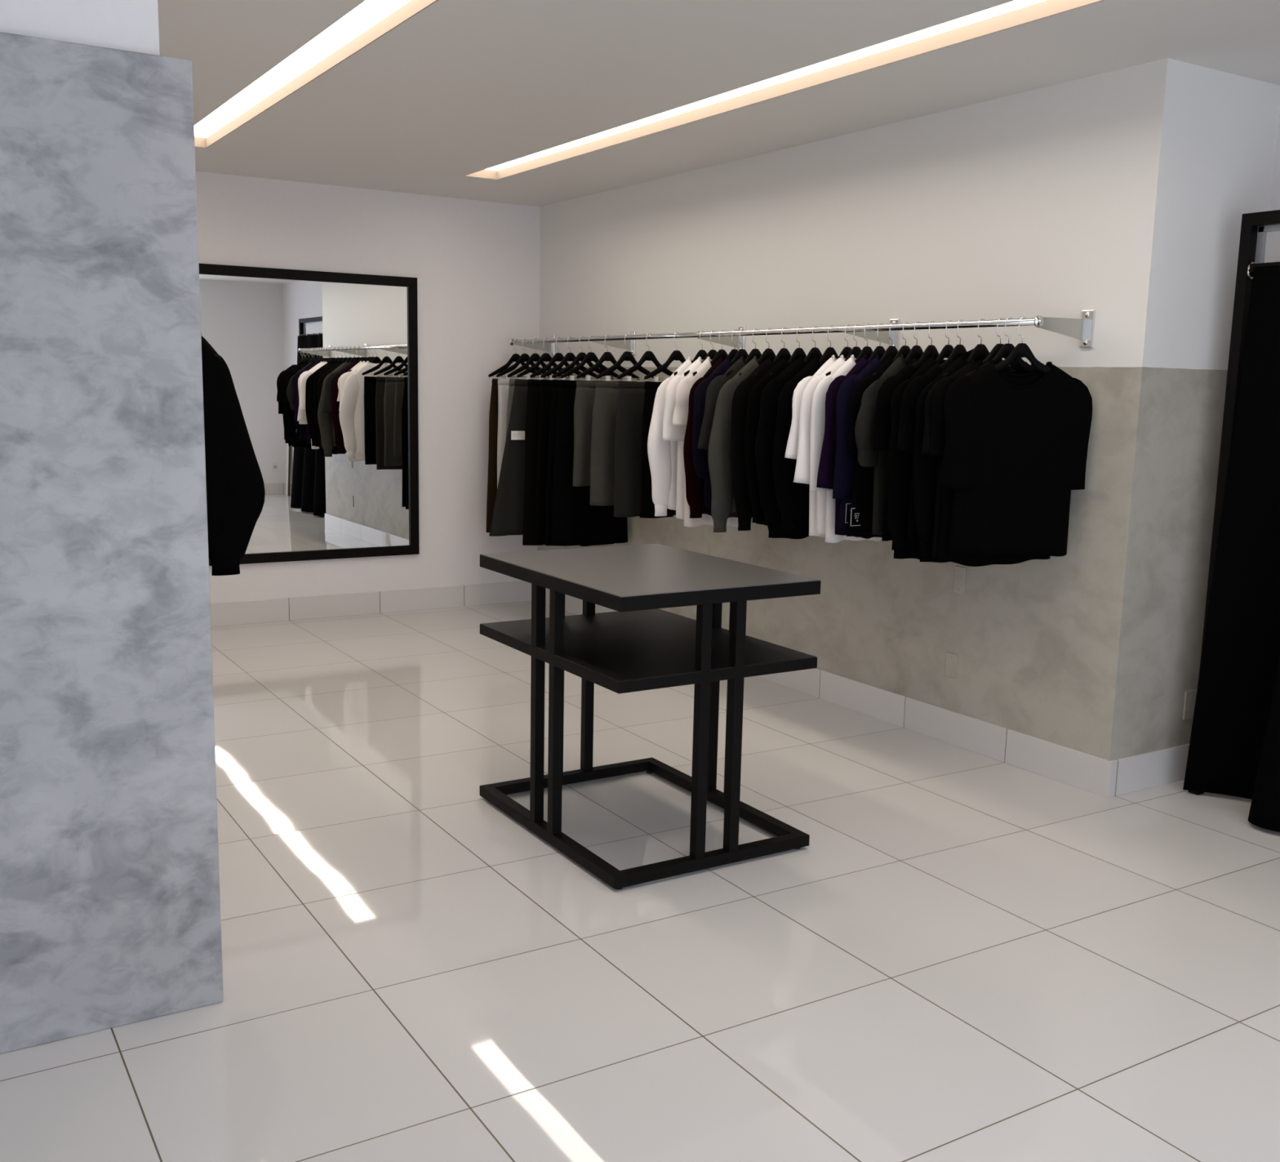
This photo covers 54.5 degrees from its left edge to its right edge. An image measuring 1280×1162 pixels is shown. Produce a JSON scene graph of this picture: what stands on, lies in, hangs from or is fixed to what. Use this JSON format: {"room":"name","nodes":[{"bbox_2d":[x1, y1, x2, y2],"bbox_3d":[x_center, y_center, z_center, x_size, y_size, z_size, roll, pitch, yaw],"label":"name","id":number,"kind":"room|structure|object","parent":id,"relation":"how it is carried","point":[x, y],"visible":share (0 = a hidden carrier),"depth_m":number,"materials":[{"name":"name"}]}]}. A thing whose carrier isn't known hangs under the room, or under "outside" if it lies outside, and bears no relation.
{"room":"clothing store","nodes":[
{"label":"clothing store","id":0,"kind":"room"},
{"bbox_2d":[0,0,97,46],"bbox_3d":[-2.906,-0.167,1.821,3.974,2.696,0.120,-4,11,-31],"label":"wall partition","id":1,"kind":"structure","parent":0,"point":[74,21],"depth_m":2.62,"materials":[{"name":"paint"}]},
{"bbox_2d":[0,31,223,1053],"bbox_3d":[-2.788,0.079,1.836,4.159,2.210,0.050,-4,11,-31],"label":"wall panel","id":2,"kind":"object","parent":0,"point":[110,897],"visible":1,"depth_m":2.77,"materials":[{"name":"stone"}]},
{"bbox_2d":[95,0,159,55],"bbox_3d":[-2.374,-0.632,4.831,0.127,2.696,4.747,-4,11,-31],"label":"wall","id":3,"kind":"structure","parent":0,"point":[131,25],"depth_m":2.69,"materials":[{"name":"paint"}]},
{"bbox_2d":[195,171,540,603],"bbox_3d":[-3.910,-0.963,6.714,7.705,2.696,0.120,-4,11,-31],"label":"wall","id":4,"kind":"structure","parent":0,"point":[475,264],"depth_m":8.15,"materials":[{"name":"paint"}]},
{"bbox_2d":[199,263,419,565],"bbox_3d":[-2.295,-1.002,7.627,1.970,1.792,0.030,-4,11,-31],"label":"wall mirror","id":5,"kind":"object","parent":4,"relation":"attached to","point":[322,366],"visible":0.52,"depth_m":7.82,"materials":[{"name":"black metal"}]},
{"bbox_2d":[209,581,531,626],"bbox_3d":[-2.162,0.174,7.923,3.352,0.145,0.012,-4,11,-31],"label":"baseboard","id":6,"kind":"structure","parent":4,"relation":"attached to","point":[251,611],"depth_m":8.14,"materials":[{"name":"ceramic"}]},
{"bbox_2d":[0,600,1279,1161],"bbox_3d":[-1.357,1.024,3.446,8.390,0.100,8.855,-4,11,-31],"label":"floor","id":7,"kind":"structure","parent":0,"point":[966,955],"depth_m":3.37,"materials":[{"name":"tile"}]},
{"bbox_2d":[479,543,821,888],"bbox_3d":[-0.004,0.401,4.319,0.757,0.915,0.990,-4,11,-31],"label":"display table","id":8,"kind":"object","parent":7,"relation":"on","point":[640,646],"visible":1,"depth_m":4.08,"materials":[{"name":"black metal"}]},
{"bbox_2d":[480,624,817,693],"bbox_3d":[0.000,0.221,4.290,0.757,0.035,0.990,-4,11,-31],"label":"shelf","id":9,"kind":"object","parent":8,"relation":"attached to","point":[619,659],"depth_m":4.05,"materials":[{"name":"wood"}]},
{"bbox_2d":[1187,209,1279,795],"bbox_3d":[2.669,-0.124,3.936,0.062,2.185,1.825,-4,11,-31],"label":"frame","id":10,"kind":"object","parent":7,"relation":"on","point":[1251,222],"visible":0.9,"depth_m":4.56,"materials":[{"name":"black metal"}]},
{"bbox_2d":[1182,262,1279,831],"bbox_3d":[2.622,-0.042,3.901,0.277,1.995,1.847,-4,11,-31],"label":"curtain","id":11,"kind":"object","parent":10,"relation":"hanging from","point":[1234,747],"visible":1,"depth_m":4.59,"materials":[{"name":"black fabric"}]},
{"bbox_2d":[157,0,1279,206],"bbox_3d":[-1.298,-1.756,3.006,8.390,0.140,8.855,-4,11,-31],"label":"ceiling","id":12,"kind":"structure","parent":0,"point":[457,89],"depth_m":4.68,"materials":[{"name":"paint"}]},
{"bbox_2d":[194,0,438,147],"bbox_3d":[-0.923,-1.896,4.160,0.190,0.070,5.400,-4,11,-31],"label":"strip light","id":13,"kind":"object","parent":12,"relation":"attached to","point":[371,20],"visible":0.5,"depth_m":4.82,"materials":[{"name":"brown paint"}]},
{"bbox_2d":[463,0,1103,179],"bbox_3d":[0.634,-1.955,4.742,0.215,0.070,5.960,-4,11,-31],"label":"strip light","id":14,"kind":"object","parent":12,"relation":"attached to","point":[1015,13],"visible":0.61,"depth_m":4.82,"materials":[{"name":"white plastic"}]},
{"bbox_2d":[537,57,1189,759],"bbox_3d":[0.612,-0.852,6.620,0.120,2.696,4.813,-4,11,-31],"label":"wall","id":15,"kind":"structure","parent":0,"point":[1059,200],"depth_m":5.30,"materials":[{"name":"white paint"}]},
{"bbox_2d":[508,310,1095,355],"bbox_3d":[0.422,-1.258,6.454,0.322,0.138,4.411,-4,11,-31],"label":"rail","id":16,"kind":"object","parent":15,"relation":"attached to","point":[1082,329],"visible":0.83,"depth_m":5.54,"materials":[{"name":"silver metal"}]},
{"bbox_2d":[488,338,545,379],"bbox_3d":[-0.812,-1.450,8.181,0.410,0.281,0.035,-5,11,-32],"label":"hanger","id":17,"kind":"object","parent":16,"relation":"hanging from","point":[515,357],"visible":0.54,"depth_m":8.16,"materials":[{"name":"plastic"}]},
{"bbox_2d":[485,378,497,532],"bbox_3d":[-0.832,-0.835,8.290,0.420,1.011,0.087,-5,11,-32],"label":"trousers","id":18,"kind":"object","parent":17,"relation":"hanging from","point":[493,415],"visible":0.21,"depth_m":8.18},
{"bbox_2d":[496,338,552,379],"bbox_3d":[-0.744,-1.431,8.072,0.410,0.281,0.035,-4,10,-30],"label":"hanger","id":19,"kind":"object","parent":16,"relation":"hanging from","point":[524,357],"visible":0.52,"depth_m":8.05,"materials":[{"name":"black plastic"}]},
{"bbox_2d":[497,378,509,487],"bbox_3d":[-0.758,-0.889,8.162,0.384,0.861,0.078,-4,10,-30],"label":"trousers","id":20,"kind":"object","parent":19,"relation":"hanging from","point":[503,384],"visible":0.12,"depth_m":8.04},
{"bbox_2d":[506,337,561,379],"bbox_3d":[-0.665,-1.409,7.947,0.410,0.281,0.035,-5,11,-33],"label":"hanger","id":21,"kind":"object","parent":16,"relation":"hanging from","point":[535,357],"visible":0.51,"depth_m":7.92,"materials":[{"name":"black plastic"}]},
{"bbox_2d":[506,378,515,436],"bbox_3d":[-0.680,-0.832,8.043,0.480,0.932,0.079,-5,11,-33],"label":"trousers","id":22,"kind":"object","parent":21,"relation":"hanging from","point":[511,388],"visible":0.09,"depth_m":7.89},
{"bbox_2d":[516,337,573,379],"bbox_3d":[-0.588,-1.388,7.823,0.410,0.281,0.035,-4,10,-31],"label":"hanger","id":23,"kind":"object","parent":16,"relation":"hanging from","point":[544,357],"visible":0.58,"depth_m":7.80,"materials":[{"name":"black plastic"}]},
{"bbox_2d":[488,378,528,536],"bbox_3d":[-0.666,-0.785,7.889,0.639,0.977,0.081,-4,10,-31],"label":"skirt","id":24,"kind":"object","parent":23,"relation":"hanging from","point":[508,508],"visible":0.41,"depth_m":7.80,"materials":[{"name":"grey fabric"}]},
{"bbox_2d":[529,337,586,380],"bbox_3d":[-0.499,-1.364,7.681,0.410,0.281,0.035,-5,11,-34],"label":"hanger","id":25,"kind":"object","parent":16,"relation":"hanging from","point":[558,357],"visible":0.55,"depth_m":7.66,"materials":[{"name":"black plastic"}]},
{"bbox_2d":[522,378,543,545],"bbox_3d":[-0.517,-0.742,7.787,0.470,1.024,0.075,-5,11,-34],"label":"skirt","id":26,"kind":"object","parent":25,"relation":"hanging from","point":[533,401],"visible":0.27,"depth_m":7.66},
{"bbox_2d":[540,336,597,380],"bbox_3d":[-0.421,-1.342,7.556,0.410,0.281,0.035,-4,11,-32],"label":"hanger","id":27,"kind":"object","parent":16,"relation":"hanging from","point":[570,357],"visible":0.59,"depth_m":7.54,"materials":[{"name":"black plastic"}]},
{"bbox_2d":[534,379,596,545],"bbox_3d":[-0.438,-0.731,7.660,0.480,1.001,0.078,-4,11,-32],"label":"trousers","id":28,"kind":"object","parent":27,"relation":"hanging from","point":[545,384],"visible":0.2,"depth_m":7.54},
{"bbox_2d":[551,336,613,380],"bbox_3d":[-0.342,-1.321,7.429,0.410,0.281,0.035,-4,10,-30],"label":"hanger","id":29,"kind":"object","parent":16,"relation":"hanging from","point":[580,356],"visible":0.52,"depth_m":7.41,"materials":[{"name":"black plastic"}]},
{"bbox_2d":[545,379,609,546],"bbox_3d":[-0.359,-0.710,7.532,0.480,1.000,0.081,-4,10,-30],"label":"trousers","id":30,"kind":"object","parent":29,"relation":"hanging from","point":[555,383],"visible":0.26,"depth_m":7.41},
{"bbox_2d":[560,335,622,381],"bbox_3d":[-0.286,-1.305,7.339,0.410,0.281,0.035,-4,11,-31],"label":"hanger","id":31,"kind":"object","parent":16,"relation":"hanging from","point":[590,356],"visible":0.8,"depth_m":7.32,"materials":[{"name":"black plastic"}]},
{"bbox_2d":[551,379,627,546],"bbox_3d":[-0.285,-0.708,7.454,0.525,0.978,0.080,-4,11,-31],"label":"skirt","id":32,"kind":"object","parent":31,"relation":"hanging from","point":[575,522],"visible":0.5,"depth_m":7.39,"materials":[{"name":"fabric"}]},
{"bbox_2d":[576,334,639,381],"bbox_3d":[-0.184,-1.277,7.176,0.410,0.281,0.035,-4,10,-31],"label":"hanger","id":33,"kind":"object","parent":16,"relation":"hanging from","point":[606,356],"visible":0.77,"depth_m":7.16,"materials":[{"name":"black plastic"}]},
{"bbox_2d":[573,379,595,486],"bbox_3d":[-0.197,-0.854,7.250,0.440,0.620,0.081,-4,10,-31],"label":"trousers","id":34,"kind":"object","parent":33,"relation":"hanging from","point":[585,389],"visible":0.3,"depth_m":7.14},
{"bbox_2d":[595,333,659,382],"bbox_3d":[-0.068,-1.245,6.991,0.410,0.281,0.035,-4,11,-31],"label":"hanger","id":35,"kind":"object","parent":16,"relation":"hanging from","point":[626,356],"visible":0.74,"depth_m":6.97,"materials":[{"name":"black plastic"}]},
{"bbox_2d":[589,380,618,505],"bbox_3d":[-0.082,-0.778,7.071,0.439,0.710,0.079,-5,11,-33],"label":"trousers","id":36,"kind":"object","parent":35,"relation":"hanging from","point":[605,405],"visible":0.3,"depth_m":6.97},
{"bbox_2d":[617,333,673,381],"bbox_3d":[0.052,-1.212,6.798,0.410,0.281,0.035,-4,11,-32],"label":"hanger","id":37,"kind":"object","parent":16,"relation":"hanging from","point":[648,355],"visible":0.73,"depth_m":6.78,"materials":[{"name":"black plastic"}]},
{"bbox_2d":[613,380,675,517],"bbox_3d":[0.040,-0.729,6.878,0.400,0.741,0.084,-4,11,-32],"label":"trousers","id":38,"kind":"object","parent":37,"relation":"hanging from","point":[628,416],"visible":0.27,"depth_m":6.79,"materials":[{"name":"fabric"}]},
{"bbox_2d":[644,332,685,382],"bbox_3d":[0.198,-1.172,6.565,0.410,0.281,0.035,-4,11,-31],"label":"hanger","id":39,"kind":"object","parent":16,"relation":"hanging from","point":[676,355],"visible":0.56,"depth_m":6.54,"materials":[{"name":"black plastic"}]},
{"bbox_2d":[639,381,675,518],"bbox_3d":[0.185,-0.701,6.645,0.400,0.717,0.087,-5,11,-34],"label":"trousers","id":40,"kind":"object","parent":39,"relation":"hanging from","point":[646,504],"visible":0.21,"depth_m":6.55,"materials":[{"name":"fabric"}]},
{"bbox_2d":[673,330,706,375],"bbox_3d":[0.323,-1.162,6.362,0.360,0.233,0.031,-4,11,-31],"label":"hanger","id":41,"kind":"object","parent":16,"relation":"hanging from","point":[702,353],"visible":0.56,"depth_m":6.35,"materials":[{"name":"plastic"}]},
{"bbox_2d":[647,356,692,515],"bbox_3d":[0.310,-0.749,6.438,0.658,0.808,0.094,-4,11,-31],"label":"sweatshirt","id":42,"kind":"object","parent":41,"relation":"hanging from","point":[662,454],"visible":0.27,"depth_m":6.30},
{"bbox_2d":[684,330,717,376],"bbox_3d":[0.373,-1.148,6.282,0.360,0.233,0.031,-4,10,-31],"label":"hanger","id":43,"kind":"object","parent":16,"relation":"hanging from","point":[712,353],"visible":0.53,"depth_m":6.27,"materials":[{"name":"black plastic"}]},
{"bbox_2d":[662,356,702,519],"bbox_3d":[0.359,-0.717,6.357,0.594,0.843,0.087,-4,10,-31],"label":"t-shirt","id":44,"kind":"object","parent":43,"relation":"hanging from","point":[670,432],"visible":0.09,"depth_m":6.21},
{"bbox_2d":[692,329,728,376],"bbox_3d":[0.414,-1.137,6.216,0.360,0.233,0.031,-4,10,-30],"label":"hanger","id":45,"kind":"object","parent":16,"relation":"hanging from","point":[721,353],"visible":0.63,"depth_m":6.21,"materials":[{"name":"black plastic"}]},
{"bbox_2d":[672,356,737,527],"bbox_3d":[0.395,-0.698,6.291,0.568,0.858,0.090,-4,10,-29],"label":"t-shirt","id":46,"kind":"object","parent":45,"relation":"hanging from","point":[680,416],"visible":0.15,"depth_m":6.14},
{"bbox_2d":[706,328,737,376],"bbox_3d":[0.471,-1.121,6.126,0.360,0.233,0.031,-5,11,-33],"label":"hanger","id":47,"kind":"object","parent":16,"relation":"hanging from","point":[731,354],"visible":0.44,"depth_m":6.12,"materials":[{"name":"black plastic"}]},
{"bbox_2d":[683,356,731,518],"bbox_3d":[0.452,-0.713,6.192,0.580,0.795,0.081,-5,11,-33],"label":"sweatshirt","id":48,"kind":"object","parent":47,"relation":"hanging from","point":[695,486],"visible":0.18,"depth_m":6.08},
{"bbox_2d":[712,328,748,375],"bbox_3d":[0.504,-1.112,6.073,0.360,0.233,0.031,-4,11,-31],"label":"hanger","id":49,"kind":"object","parent":16,"relation":"hanging from","point":[741,352],"visible":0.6,"depth_m":6.06,"materials":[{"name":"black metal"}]},
{"bbox_2d":[692,355,732,507],"bbox_3d":[0.492,-0.721,6.140,0.572,0.762,0.086,-4,11,-31],"label":"sweatshirt","id":50,"kind":"object","parent":49,"relation":"hanging from","point":[700,456],"visible":0.13,"depth_m":6.00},
{"bbox_2d":[725,328,761,376],"bbox_3d":[0.560,-1.096,5.982,0.360,0.233,0.031,-4,11,-31],"label":"hanger","id":51,"kind":"object","parent":16,"relation":"hanging from","point":[754,352],"visible":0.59,"depth_m":5.97,"materials":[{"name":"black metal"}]},
{"bbox_2d":[697,355,745,517],"bbox_3d":[0.545,-0.697,6.050,0.643,0.772,0.098,-4,10,-28],"label":"t-shirt","id":52,"kind":"object","parent":51,"relation":"hanging from","point":[716,384],"visible":0.07,"depth_m":5.88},
{"bbox_2d":[738,328,776,375],"bbox_3d":[0.615,-1.081,5.894,0.360,0.233,0.031,-4,10,-30],"label":"hanger","id":53,"kind":"object","parent":16,"relation":"hanging from","point":[768,352],"visible":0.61,"depth_m":5.89,"materials":[{"name":"black plastic"}]},
{"bbox_2d":[707,355,759,532],"bbox_3d":[0.598,-0.656,5.968,0.662,0.825,0.092,-4,10,-30],"label":"sweatshirt","id":54,"kind":"object","parent":53,"relation":"hanging from","point":[719,452],"visible":0.25,"depth_m":5.81,"materials":[{"name":"fabric"}]},
{"bbox_2d":[754,327,791,376],"bbox_3d":[0.677,-1.064,5.796,0.360,0.233,0.031,-4,11,-32],"label":"hanger","id":55,"kind":"object","parent":16,"relation":"hanging from","point":[783,352],"visible":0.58,"depth_m":5.79,"materials":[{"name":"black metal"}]},
{"bbox_2d":[730,355,796,530],"bbox_3d":[0.665,-0.650,5.866,0.592,0.809,0.093,-4,11,-32],"label":"sweatshirt","id":56,"kind":"object","parent":55,"relation":"hanging from","point":[741,393],"visible":0.26,"depth_m":5.72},
{"bbox_2d":[769,326,806,375],"bbox_3d":[0.736,-1.048,5.702,0.360,0.233,0.031,-5,11,-33],"label":"hanger","id":57,"kind":"object","parent":16,"relation":"hanging from","point":[799,351],"visible":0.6,"depth_m":5.69,"materials":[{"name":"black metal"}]},
{"bbox_2d":[744,355,812,524],"bbox_3d":[0.722,-0.649,5.776,0.598,0.780,0.090,-5,11,-34],"label":"sweatshirt","id":58,"kind":"object","parent":57,"relation":"hanging from","point":[755,394],"visible":0.13,"depth_m":5.61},
{"bbox_2d":[804,325,822,365],"bbox_3d":[0.795,-1.032,5.607,0.360,0.233,0.031,-4,10,-30],"label":"hanger","id":59,"kind":"object","parent":16,"relation":"hanging from","point":[815,351],"visible":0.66,"depth_m":5.60,"materials":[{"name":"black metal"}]},
{"bbox_2d":[755,355,828,538],"bbox_3d":[0.778,-0.606,5.677,0.621,0.825,0.094,-4,10,-29],"label":"sweatshirt","id":60,"kind":"object","parent":59,"relation":"hanging from","point":[764,446],"visible":0.2,"depth_m":5.53,"materials":[{"name":"fabric"}]},
{"bbox_2d":[818,324,838,365],"bbox_3d":[0.850,-1.017,5.518,0.360,0.233,0.031,-5,11,-33],"label":"hanger","id":61,"kind":"object","parent":16,"relation":"hanging from","point":[830,351],"visible":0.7,"depth_m":5.51,"materials":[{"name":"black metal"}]},
{"bbox_2d":[773,355,827,528],"bbox_3d":[0.837,-0.627,5.584,0.608,0.759,0.086,-5,11,-33],"label":"sweatshirt","id":62,"kind":"object","parent":61,"relation":"hanging from","point":[793,498],"visible":0.25,"depth_m":5.45,"materials":[{"name":"fabric"}]},
{"bbox_2d":[817,324,851,375],"bbox_3d":[0.910,-1.000,5.423,0.360,0.233,0.031,-5,11,-33],"label":"hanger","id":63,"kind":"object","parent":16,"relation":"hanging from","point":[845,352],"visible":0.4,"depth_m":5.42,"materials":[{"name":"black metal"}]},
{"bbox_2d":[784,355,836,537],"bbox_3d":[0.901,-0.586,5.497,0.672,0.810,0.089,-5,11,-33],"label":"t-shirt","id":64,"kind":"object","parent":63,"relation":"hanging from","point":[791,452],"visible":0.06,"depth_m":5.31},
{"bbox_2d":[825,324,861,376],"bbox_3d":[0.941,-0.992,5.374,0.360,0.233,0.031,-4,11,-32],"label":"hanger","id":65,"kind":"object","parent":16,"relation":"hanging from","point":[855,351],"visible":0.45,"depth_m":5.37,"materials":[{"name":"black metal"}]},
{"bbox_2d":[793,354,845,534],"bbox_3d":[0.926,-0.585,5.443,0.656,0.794,0.093,-4,11,-32],"label":"t-shirt","id":66,"kind":"object","parent":65,"relation":"hanging from","point":[802,475],"visible":0.1,"depth_m":5.27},
{"bbox_2d":[854,323,873,363],"bbox_3d":[0.977,-0.982,5.316,0.360,0.233,0.031,-4,11,-31],"label":"hanger","id":67,"kind":"object","parent":16,"relation":"hanging from","point":[867,350],"visible":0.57,"depth_m":5.31,"materials":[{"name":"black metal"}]},
{"bbox_2d":[809,354,881,542],"bbox_3d":[0.969,-0.566,5.381,0.593,0.803,0.096,-3,10,-27],"label":"t-shirt","id":68,"kind":"object","parent":67,"relation":"hanging from","point":[818,405],"visible":0.15,"depth_m":5.23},
{"bbox_2d":[849,323,885,376],"bbox_3d":[1.018,-0.971,5.250,0.360,0.233,0.031,-4,11,-32],"label":"hanger","id":69,"kind":"object","parent":16,"relation":"hanging from","point":[880,350],"visible":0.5,"depth_m":5.24,"materials":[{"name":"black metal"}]},
{"bbox_2d":[816,354,881,538],"bbox_3d":[1.001,-0.569,5.317,0.631,0.776,0.090,-4,11,-32],"label":"t-shirt","id":70,"kind":"object","parent":69,"relation":"hanging from","point":[825,475],"visible":0.15,"depth_m":5.16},
{"bbox_2d":[880,322,897,363],"bbox_3d":[1.057,-0.960,5.188,0.360,0.233,0.031,-4,11,-32],"label":"hanger","id":71,"kind":"object","parent":16,"relation":"hanging from","point":[892,350],"visible":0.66,"depth_m":5.18,"materials":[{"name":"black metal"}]},
{"bbox_2d":[832,354,881,528],"bbox_3d":[1.048,-0.575,5.262,0.608,0.753,0.095,-4,11,-32],"label":"t-shirt","id":72,"kind":"object","parent":71,"relation":"hanging from","point":[845,467],"visible":0.18,"depth_m":5.11,"materials":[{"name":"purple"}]},
{"bbox_2d":[872,321,915,377],"bbox_3d":[1.098,-0.949,5.121,0.360,0.233,0.031,-4,10,-30],"label":"hanger","id":73,"kind":"object","parent":16,"relation":"hanging from","point":[904,350],"visible":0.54,"depth_m":5.11,"materials":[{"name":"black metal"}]},
{"bbox_2d":[846,354,919,536],"bbox_3d":[1.087,-0.564,5.185,0.566,0.748,0.098,-4,11,-32],"label":"t-shirt","id":74,"kind":"object","parent":73,"relation":"hanging from","point":[860,516],"visible":0.23,"depth_m":5.10,"materials":[{"name":"grey"}]},
{"bbox_2d":[885,321,927,376],"bbox_3d":[1.133,-0.939,5.066,0.360,0.233,0.031,-4,11,-32],"label":"hanger","id":75,"kind":"object","parent":16,"relation":"hanging from","point":[916,352],"visible":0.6,"depth_m":5.06,"materials":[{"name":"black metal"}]},
{"bbox_2d":[854,354,928,535],"bbox_3d":[1.115,-0.552,5.128,0.615,0.746,0.089,-4,11,-32],"label":"t-shirt","id":76,"kind":"object","parent":75,"relation":"hanging from","point":[864,423],"visible":0.28,"depth_m":4.99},
{"bbox_2d":[900,320,938,377],"bbox_3d":[1.177,-0.927,4.996,0.360,0.233,0.031,-4,11,-31],"label":"hanger","id":77,"kind":"object","parent":16,"relation":"hanging from","point":[930,349],"visible":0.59,"depth_m":4.99,"materials":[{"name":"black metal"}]},
{"bbox_2d":[872,360,916,541],"bbox_3d":[1.169,-0.525,5.068,0.602,0.730,0.094,-4,11,-32],"label":"t-shirt","id":78,"kind":"object","parent":77,"relation":"hanging from","point":[882,421],"visible":0.1,"depth_m":4.90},
{"bbox_2d":[915,320,957,376],"bbox_3d":[1.226,-0.914,4.917,0.360,0.233,0.031,-4,10,-30],"label":"hanger","id":79,"kind":"object","parent":16,"relation":"hanging from","point":[946,351],"visible":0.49,"depth_m":4.91,"materials":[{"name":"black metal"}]},
{"bbox_2d":[887,353,946,559],"bbox_3d":[1.209,-0.490,4.993,0.583,0.829,0.091,-4,10,-30],"label":"sweatshirt","id":80,"kind":"object","parent":79,"relation":"hanging from","point":[900,464],"visible":0.27,"depth_m":4.87,"materials":[{"name":"fabric"}]},
{"bbox_2d":[939,319,966,371],"bbox_3d":[1.258,-0.905,4.866,0.360,0.233,0.031,-4,10,-30],"label":"hanger","id":81,"kind":"object","parent":16,"relation":"hanging from","point":[958,349],"visible":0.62,"depth_m":4.85,"materials":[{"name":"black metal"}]},
{"bbox_2d":[897,360,942,544],"bbox_3d":[1.243,-0.506,4.931,0.612,0.721,0.094,-4,10,-30],"label":"t-shirt","id":82,"kind":"object","parent":81,"relation":"hanging from","point":[907,428],"visible":0.09,"depth_m":4.77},
{"bbox_2d":[913,348,1013,562],"bbox_3d":[1.303,-0.483,4.844,0.578,0.839,0.090,-3,10,-23],"label":"sweatshirt","id":83,"kind":"object","parent":16,"relation":"hanging from","point":[925,467],"visible":0.17,"depth_m":4.75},
{"bbox_2d":[942,318,989,377],"bbox_3d":[1.314,-0.889,4.774,0.360,0.233,0.031,-3,10,-23],"label":"hanger","id":84,"kind":"object","parent":16,"relation":"hanging from","point":[980,350],"visible":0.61,"depth_m":4.77,"materials":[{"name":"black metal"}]},
{"bbox_2d":[964,317,1035,375],"bbox_3d":[1.384,-0.869,4.659,0.360,0.233,0.031,-1,9,-14],"label":"hanger","id":85,"kind":"object","parent":16,"relation":"hanging from","point":[1006,348],"visible":0.62,"depth_m":4.66,"materials":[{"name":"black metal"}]},
{"bbox_2d":[927,360,1050,566],"bbox_3d":[1.373,-0.444,4.733,0.618,0.779,0.073,-1,9,-14],"label":"t-shirt","id":86,"kind":"object","parent":85,"relation":"hanging from","point":[937,427],"visible":0.19,"depth_m":4.70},
{"bbox_2d":[982,317,1022,372],"bbox_3d":[1.364,-0.875,4.693,0.360,0.233,0.031,-2,9,-17],"label":"hanger","id":87,"kind":"object","parent":16,"relation":"hanging from","point":[996,348],"visible":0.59,"depth_m":4.69,"materials":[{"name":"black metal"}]},
{"bbox_2d":[920,360,1027,559],"bbox_3d":[1.355,-0.457,4.762,0.641,0.762,0.068,-2,9,-17],"label":"t-shirt","id":88,"kind":"object","parent":87,"relation":"hanging from","point":[926,443],"visible":0.1,"depth_m":4.66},
{"bbox_2d":[977,316,1050,377],"bbox_3d":[1.419,-0.860,4.603,0.360,0.233,0.031,0,9,-10],"label":"hanger","id":89,"kind":"object","parent":16,"relation":"hanging from","point":[1022,349],"visible":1,"depth_m":4.61,"materials":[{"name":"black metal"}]},
{"bbox_2d":[938,360,1092,556],"bbox_3d":[1.409,-0.457,4.672,0.598,0.732,0.089,0,9,-10],"label":"t-shirt","id":90,"kind":"object","parent":89,"relation":"hanging from","point":[1015,448],"visible":1,"depth_m":4.65,"materials":[{"name":"fabric"}]},
{"bbox_2d":[545,587,1111,797],"bbox_3d":[0.532,0.412,6.780,0.012,0.145,4.825,-4,11,-31],"label":"baseboard","id":91,"kind":"structure","parent":15,"relation":"attached to","point":[1091,773],"depth_m":5.43,"materials":[{"name":"ceramic"}]},
{"bbox_2d":[944,652,957,678],"bbox_3d":[1.359,0.368,5.427,0.008,0.105,0.066,-4,11,-31],"label":"electrical outlet","id":92,"kind":"object","parent":15,"relation":"attached to","point":[951,662],"visible":1,"depth_m":5.42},
{"bbox_2d":[953,565,965,594],"bbox_3d":[1.376,-0.004,5.353,0.008,0.115,0.060,-4,11,-31],"label":"electrical outlet","id":93,"kind":"object","parent":15,"relation":"attached to","point":[959,571],"visible":1,"depth_m":5.35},
{"bbox_2d":[1129,63,1279,755],"bbox_3d":[2.134,-0.536,4.829,0.565,2.696,0.120,-4,11,-31],"label":"wall","id":94,"kind":"structure","parent":0,"point":[1231,121],"depth_m":4.71,"materials":[{"name":"white paint"}]},
{"bbox_2d":[1109,743,1189,796],"bbox_3d":[2.085,0.737,4.939,0.673,0.145,0.012,-4,11,-31],"label":"baseboard","id":95,"kind":"structure","parent":94,"relation":"attached to","point":[1129,774],"depth_m":4.88,"materials":[{"name":"ceramic"}]},
{"bbox_2d":[1182,688,1196,719],"bbox_3d":[2.199,0.494,4.970,0.070,0.116,0.010,-4,11,-31],"label":"wall socket","id":96,"kind":"object","parent":94,"relation":"attached to","point":[1189,695],"visible":0.84,"depth_m":4.96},
{"bbox_2d":[1187,699,1194,710],"bbox_3d":[2.201,0.495,4.966,0.036,0.040,0.002,-4,11,-31],"label":"socket","id":97,"kind":"object","parent":96,"relation":"attached to","point":[1190,702],"depth_m":4.97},
{"bbox_2d":[1264,106,1279,262],"bbox_3d":[3.454,-0.276,3.362,0.120,2.696,4.042,-4,11,-31],"label":"wall","id":98,"kind":"structure","parent":0,"point":[1272,252],"depth_m":4.77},
{"bbox_3d":[-1.559,-0.854,4.170,0.288,0.233,0.031,-5,11,-33],"label":"hanger","id":99,"kind":"object","parent":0,"visible":0},
{"bbox_2d":[200,332,265,575],"bbox_3d":[-1.570,-0.442,4.237,0.569,0.868,0.110,-6,11,-37],"label":"jacket","id":100,"kind":"object","parent":99,"relation":"hanging from","point":[235,486],"visible":0.38,"depth_m":4.31,"materials":[{"name":"fabric"}]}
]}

